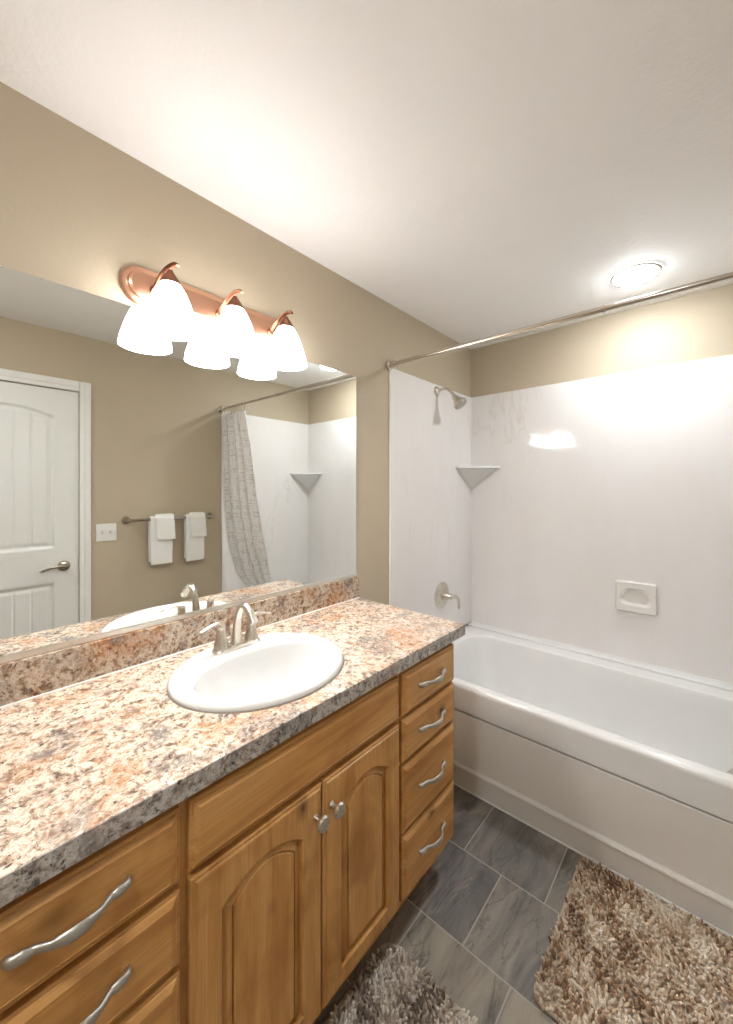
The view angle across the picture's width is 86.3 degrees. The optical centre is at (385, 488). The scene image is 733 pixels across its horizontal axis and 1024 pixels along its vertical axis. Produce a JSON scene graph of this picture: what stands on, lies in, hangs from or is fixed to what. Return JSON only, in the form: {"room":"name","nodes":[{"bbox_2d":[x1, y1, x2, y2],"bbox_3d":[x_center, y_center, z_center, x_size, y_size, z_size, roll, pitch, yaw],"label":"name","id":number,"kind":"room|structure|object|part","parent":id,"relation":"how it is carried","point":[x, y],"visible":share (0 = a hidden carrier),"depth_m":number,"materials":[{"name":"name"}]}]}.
{"room":"bathroom","nodes":[
{"label":"bathroom","id":0,"kind":"room"},
{"bbox_2d":[0,82,469,626],"bbox_3d":[-0.596,0.235,1.422,0.100,2.440,3.609,0,0,40],"label":"wall","id":1,"kind":"structure","parent":0,"point":[77,210],"depth_m":1.31,"materials":[{"name":"beige paint"}]},
{"bbox_2d":[0,265,356,663],"bbox_3d":[-0.595,-0.059,1.338,0.010,0.959,1.412,0,0,40],"label":"wall mirror","id":2,"kind":"object","parent":1,"relation":"attached to","point":[147,480],"visible":1,"depth_m":1.18,"materials":[{"name":"white mirror"}]},
{"bbox_2d":[0,576,358,705],"bbox_3d":[-0.589,0.473,1.336,0.020,0.102,1.417,0,0,40],"label":"backsplash","id":3,"kind":"structure","parent":1,"relation":"attached to","point":[23,678],"depth_m":1.15,"materials":[{"name":"stone"}]},
{"bbox_2d":[119,262,306,370],"bbox_3d":[-0.510,-0.562,1.306,0.179,0.206,0.604,0,0,40],"label":"vanity light","id":4,"kind":"object","parent":1,"relation":"attached to","point":[173,310],"visible":1,"depth_m":1.25,"materials":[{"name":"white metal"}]},
{"bbox_3d":[-0.656,-0.621,1.161,0.114,0.081,0.033,0,0,28],"label":"arm","id":5,"kind":"part","parent":4,"relation":"part of","materials":[{"name":"orange metal"}]},
{"bbox_3d":[-0.630,-0.530,1.143,0.152,0.141,0.152,0,0,40],"label":"lamp shade","id":6,"kind":"part","parent":4,"relation":"part of","materials":[{"name":"white glass"}]},
{"bbox_3d":[-0.630,-0.528,1.143,0.056,0.115,0.056,0,0,40],"label":"bulb","id":7,"kind":"part","parent":4,"relation":"part of","materials":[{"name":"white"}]},
{"bbox_3d":[-0.570,-0.607,1.356,0.025,0.116,0.604,0,0,40],"label":"plate","id":8,"kind":"part","parent":4,"relation":"part of","materials":[{"name":"orange metal"}]},
{"bbox_3d":[-0.526,-0.621,1.316,0.114,0.081,0.033,0,0,28],"label":"arm","id":9,"kind":"part","parent":4,"relation":"part of","materials":[{"name":"orange metal"}]},
{"bbox_3d":[-0.500,-0.530,1.297,0.152,0.141,0.152,0,0,40],"label":"lamp shade","id":10,"kind":"part","parent":4,"relation":"part of","materials":[{"name":"white glass"}]},
{"bbox_3d":[-0.500,-0.528,1.297,0.056,0.115,0.056,0,0,40],"label":"bulb","id":11,"kind":"part","parent":4,"relation":"part of","materials":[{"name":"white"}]},
{"bbox_3d":[-0.396,-0.621,1.470,0.114,0.081,0.033,0,0,28],"label":"arm","id":12,"kind":"part","parent":4,"relation":"part of","materials":[{"name":"orange metal"}]},
{"bbox_3d":[-0.370,-0.530,1.452,0.152,0.141,0.152,0,0,40],"label":"lamp shade","id":13,"kind":"part","parent":4,"relation":"part of","materials":[{"name":"white glass"}]},
{"bbox_2d":[389,369,470,624],"bbox_3d":[0.315,0.406,2.419,0.012,2.096,0.908,0,0,40],"label":"surround panel","id":14,"kind":"object","parent":1,"relation":"attached to","point":[430,499],"visible":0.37,"depth_m":2.34,"materials":[{"name":"plastic"}]},
{"bbox_2d":[434,582,459,608],"bbox_3d":[0.390,0.671,2.422,0.098,0.168,0.166,0,0,40],"label":"shower valve","id":15,"kind":"object","parent":14,"relation":"attached to","point":[442,595],"visible":1,"depth_m":2.42,"materials":[{"name":"silver metal"}]},
{"bbox_3d":[0.435,0.704,2.429,0.084,0.102,0.030,0,0,-28],"label":"lever","id":16,"kind":"part","parent":15,"relation":"part of","materials":[{"name":"silver metal"}]},
{"bbox_2d":[434,386,466,409],"bbox_3d":[0.399,-0.551,2.358,0.194,0.159,0.092,0,0,40],"label":"shower","id":17,"kind":"object","parent":14,"relation":"attached to","point":[459,402],"visible":1,"depth_m":2.33,"materials":[{"name":"silver metal"}]},
{"bbox_3d":[0.367,-0.581,2.371,0.123,0.067,0.019,0,0,33],"label":"arm","id":18,"kind":"part","parent":17,"relation":"part of","materials":[{"name":"silver metal"}]},
{"bbox_2d":[456,466,499,489],"bbox_3d":[0.618,-0.068,2.603,0.215,0.165,0.215,0,0,40],"label":"corner shelf","id":19,"kind":"object","parent":14,"relation":"attached to","point":[473,475],"visible":1,"depth_m":2.63,"materials":[{"name":"white plastic"}]},
{"bbox_3d":[0.618,-0.141,2.603,0.215,0.018,0.215,0,0,40],"label":"shelf","id":20,"kind":"part","parent":19,"relation":"part of","materials":[{"name":"white plastic"}]},
{"bbox_2d":[386,272,732,370],"bbox_3d":[0.714,-0.653,1.490,1.816,0.054,0.054,0,0,40],"label":"curtain rod","id":21,"kind":"object","parent":1,"relation":"attached to","point":[390,365],"visible":1,"depth_m":1.49,"materials":[{"name":"silver metal"}]},
{"bbox_2d":[725,767,732,774],"bbox_3d":[1.305,0.263,1.167,0.462,1.864,0.320,0,0,40],"label":"shower curtain","id":22,"kind":"object","parent":21,"relation":"hanging from","point":[730,770],"visible":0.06,"depth_m":1.36,"materials":[{"name":"fabric"}]},
{"bbox_2d":[0,0,732,349],"bbox_3d":[0.137,-1.035,0.805,2.018,0.100,3.809,0,0,40],"label":"ceiling","id":23,"kind":"structure","parent":0,"point":[479,169],"depth_m":1.06,"materials":[{"name":"white paint"}]},
{"bbox_2d":[610,262,662,286],"bbox_3d":[1.153,-0.972,1.801,0.206,0.025,0.206,0,0,40],"label":"recessed light","id":24,"kind":"object","parent":23,"relation":"in","point":[637,274],"visible":1,"depth_m":1.77,"materials":[{"name":"white glass"}]},
{"bbox_2d":[314,785,725,1023],"bbox_3d":[0.137,1.505,0.805,2.018,0.100,3.809,0,0,40],"label":"floor","id":25,"kind":"structure","parent":0,"point":[480,919],"depth_m":1.33,"materials":[{"name":"tile"}]},
{"bbox_2d":[0,643,453,1023],"bbox_3d":[-0.364,1.010,1.141,0.614,0.890,1.328,0,0,40],"label":"vanity cabinet","id":26,"kind":"object","parent":25,"relation":"on","point":[253,898],"visible":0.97,"depth_m":0.84,"materials":[{"name":"brown wood"}]},
{"bbox_3d":[-0.462,0.648,0.580,0.039,0.021,0.158,0,0,40],"label":"handle","id":27,"kind":"part","parent":26,"relation":"part of","materials":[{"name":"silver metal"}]},
{"bbox_3d":[-0.496,0.722,0.612,0.017,0.055,0.278,0,0,40],"label":"rail","id":28,"kind":"part","parent":26,"relation":"part of","materials":[{"name":"brown wood"}]},
{"bbox_3d":[-0.483,0.805,0.596,0.022,0.139,0.322,0,0,40],"label":"drawer","id":29,"kind":"part","parent":26,"relation":"part of","materials":[{"name":"brown wood"}]},
{"bbox_3d":[-0.483,0.656,0.596,0.022,0.138,0.322,0,0,40],"label":"drawer","id":30,"kind":"part","parent":26,"relation":"part of","materials":[{"name":"brown wood"}]},
{"bbox_3d":[-0.462,0.797,0.580,0.039,0.021,0.158,0,0,40],"label":"handle","id":31,"kind":"part","parent":26,"relation":"part of","materials":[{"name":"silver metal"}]},
{"bbox_3d":[-0.483,0.988,0.596,0.022,0.204,0.322,0,0,40],"label":"drawer","id":32,"kind":"part","parent":26,"relation":"part of","materials":[{"name":"brown wood"}]},
{"bbox_2d":[0,576,464,907],"bbox_3d":[-0.372,0.493,1.154,0.586,0.142,1.418,0,0,40],"label":"countertop","id":33,"kind":"structure","parent":26,"relation":"on","point":[94,746],"depth_m":0.88,"materials":[{"name":"stone"}]},
{"bbox_2d":[200,602,270,654],"bbox_3d":[-0.472,0.432,1.248,0.166,0.151,0.184,0,0,-2],"label":"faucet","id":34,"kind":"object","parent":33,"relation":"on","point":[221,645],"visible":1,"depth_m":1.22,"materials":[{"name":"silver metal"}]},
{"bbox_3d":[-0.525,0.455,1.196,0.047,0.089,0.091,0,0,40],"label":"handle","id":35,"kind":"part","parent":34,"relation":"part of","materials":[{"name":"silver metal"}]},
{"bbox_3d":[-0.478,0.501,1.252,0.052,0.012,0.156,0,0,40],"label":"plate","id":36,"kind":"part","parent":34,"relation":"part of","materials":[{"name":"silver metal"}]},
{"bbox_3d":[-0.441,0.427,1.221,0.130,0.141,0.032,0,0,40],"label":"spout","id":37,"kind":"part","parent":34,"relation":"part of","materials":[{"name":"silver metal"}]},
{"bbox_3d":[-0.430,0.455,1.309,0.047,0.089,0.091,0,0,40],"label":"handle","id":38,"kind":"part","parent":34,"relation":"part of","materials":[{"name":"silver metal"}]},
{"bbox_2d":[166,632,344,713],"bbox_3d":[-0.363,0.588,1.148,0.467,0.165,0.497,0,0,40],"label":"sink","id":39,"kind":"object","parent":33,"relation":"in","point":[280,669],"visible":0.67,"depth_m":1.18,"materials":[{"name":"white ceramic"}]},
{"bbox_3d":[-0.266,1.020,0.855,0.020,0.574,0.320,0,0,40],"label":"door","id":40,"kind":"part","parent":26,"relation":"part of","materials":[{"name":"brown wood"}]},
{"bbox_3d":[-0.264,1.023,0.853,0.013,0.453,0.194,0,0,40],"label":"raised panel","id":41,"kind":"part","parent":26,"relation":"part of","materials":[{"name":"brown wood"}]},
{"bbox_3d":[-0.180,0.722,0.988,0.017,0.055,0.600,0,0,40],"label":"rail","id":42,"kind":"part","parent":26,"relation":"part of","materials":[{"name":"brown wood"}]},
{"bbox_3d":[-0.156,0.803,0.940,0.038,0.038,0.038,0,0,40],"label":"knob","id":43,"kind":"part","parent":26,"relation":"part of","materials":[{"name":"silver metal"}]},
{"bbox_3d":[-0.123,0.803,0.980,0.038,0.038,0.038,0,0,40],"label":"knob","id":44,"kind":"part","parent":26,"relation":"part of","materials":[{"name":"silver metal"}]},
{"bbox_3d":[-0.060,1.020,1.099,0.020,0.574,0.311,0,0,40],"label":"door","id":45,"kind":"part","parent":26,"relation":"part of","materials":[{"name":"brown wood"}]},
{"bbox_3d":[-0.059,1.023,1.098,0.013,0.453,0.185,0,0,40],"label":"raised panel","id":46,"kind":"part","parent":26,"relation":"part of","materials":[{"name":"brown wood"}]},
{"bbox_3d":[0.136,1.307,1.363,0.017,0.045,0.276,0,0,40],"label":"rail","id":47,"kind":"part","parent":26,"relation":"part of","materials":[{"name":"brown wood"}]},
{"bbox_3d":[0.153,1.203,1.353,0.022,0.203,0.320,0,0,40],"label":"drawer","id":48,"kind":"part","parent":26,"relation":"part of","materials":[{"name":"brown wood"}]},
{"bbox_3d":[0.153,0.985,1.353,0.022,0.210,0.320,0,0,40],"label":"drawer","id":49,"kind":"part","parent":26,"relation":"part of","materials":[{"name":"brown wood"}]},
{"bbox_3d":[0.153,0.800,1.353,0.022,0.135,0.320,0,0,40],"label":"drawer","id":50,"kind":"part","parent":26,"relation":"part of","materials":[{"name":"brown wood"}]},
{"bbox_3d":[0.153,0.654,1.353,0.022,0.134,0.320,0,0,40],"label":"drawer","id":51,"kind":"part","parent":26,"relation":"part of","materials":[{"name":"brown wood"}]},
{"bbox_3d":[0.172,1.198,1.334,0.039,0.021,0.158,0,0,40],"label":"handle","id":52,"kind":"part","parent":26,"relation":"part of","materials":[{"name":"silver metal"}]},
{"bbox_3d":[0.172,0.980,1.334,0.039,0.021,0.158,0,0,40],"label":"handle","id":53,"kind":"part","parent":26,"relation":"part of","materials":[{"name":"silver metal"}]},
{"bbox_3d":[0.172,0.795,1.334,0.039,0.021,0.158,0,0,40],"label":"handle","id":54,"kind":"part","parent":26,"relation":"part of","materials":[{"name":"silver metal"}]},
{"bbox_3d":[0.172,0.649,1.334,0.039,0.021,0.158,0,0,40],"label":"handle","id":55,"kind":"part","parent":26,"relation":"part of","materials":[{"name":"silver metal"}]},
{"bbox_2d":[324,942,477,1023],"bbox_3d":[-0.053,1.438,0.758,0.577,0.032,0.864,0,0,40],"label":"bath rug","id":56,"kind":"object","parent":25,"relation":"on","point":[391,989],"visible":1,"depth_m":1.10,"materials":[{"name":"grey carpet"}]},
{"bbox_2d":[452,621,732,937],"bbox_3d":[1.030,1.195,1.866,1.790,0.518,0.821,0,0,40],"label":"bathtub","id":57,"kind":"object","parent":25,"relation":"on","point":[623,763],"visible":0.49,"depth_m":1.69,"materials":[{"name":"white plastic"}]},
{"bbox_2d":[452,626,732,822],"bbox_3d":[1.030,1.148,1.866,1.790,0.393,0.812,0,0,40],"label":"basin","id":58,"kind":"object","parent":57,"relation":"in","point":[574,734],"depth_m":1.80,"materials":[{"name":"white plastic"}]},
{"bbox_3d":[0.786,1.217,1.576,1.790,0.251,0.036,0,0,40],"label":"apron panel","id":59,"kind":"part","parent":57,"relation":"part of","materials":[{"name":"white plastic"}]},
{"bbox_2d":[533,857,732,1023],"bbox_3d":[0.908,1.438,1.058,0.852,0.032,0.584,0,0,40],"label":"bath rug","id":60,"kind":"object","parent":25,"relation":"on","point":[617,952],"visible":1,"depth_m":1.18,"materials":[{"name":"beige carpet"}]},
{"bbox_2d":[470,284,732,622],"bbox_3d":[1.331,0.235,2.224,2.018,2.440,0.100,0,0,40],"label":"wall","id":61,"kind":"structure","parent":0,"point":[699,325],"depth_m":2.19,"materials":[{"name":"beige paint"}]},
{"bbox_2d":[471,398,471,621],"bbox_3d":[0.605,0.149,2.750,0.008,1.577,0.008,0,0,40],"label":"trim","id":62,"kind":"structure","parent":61,"relation":"attached to","point":[471,398],"depth_m":2.75,"materials":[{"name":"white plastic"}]},
{"bbox_2d":[472,354,732,683],"bbox_3d":[1.295,0.149,2.181,1.792,1.583,0.012,0,0,40],"label":"surround panel","id":63,"kind":"object","parent":61,"relation":"attached to","point":[600,481],"visible":1,"depth_m":2.19,"materials":[{"name":"plastic"}]},
{"bbox_2d":[616,580,656,615],"bbox_3d":[1.352,0.589,2.109,0.188,0.162,0.024,0,0,40],"label":"soap dish","id":64,"kind":"object","parent":63,"relation":"attached to","point":[637,597],"visible":1,"depth_m":2.11,"materials":[{"name":"ceramic"}]}
]}

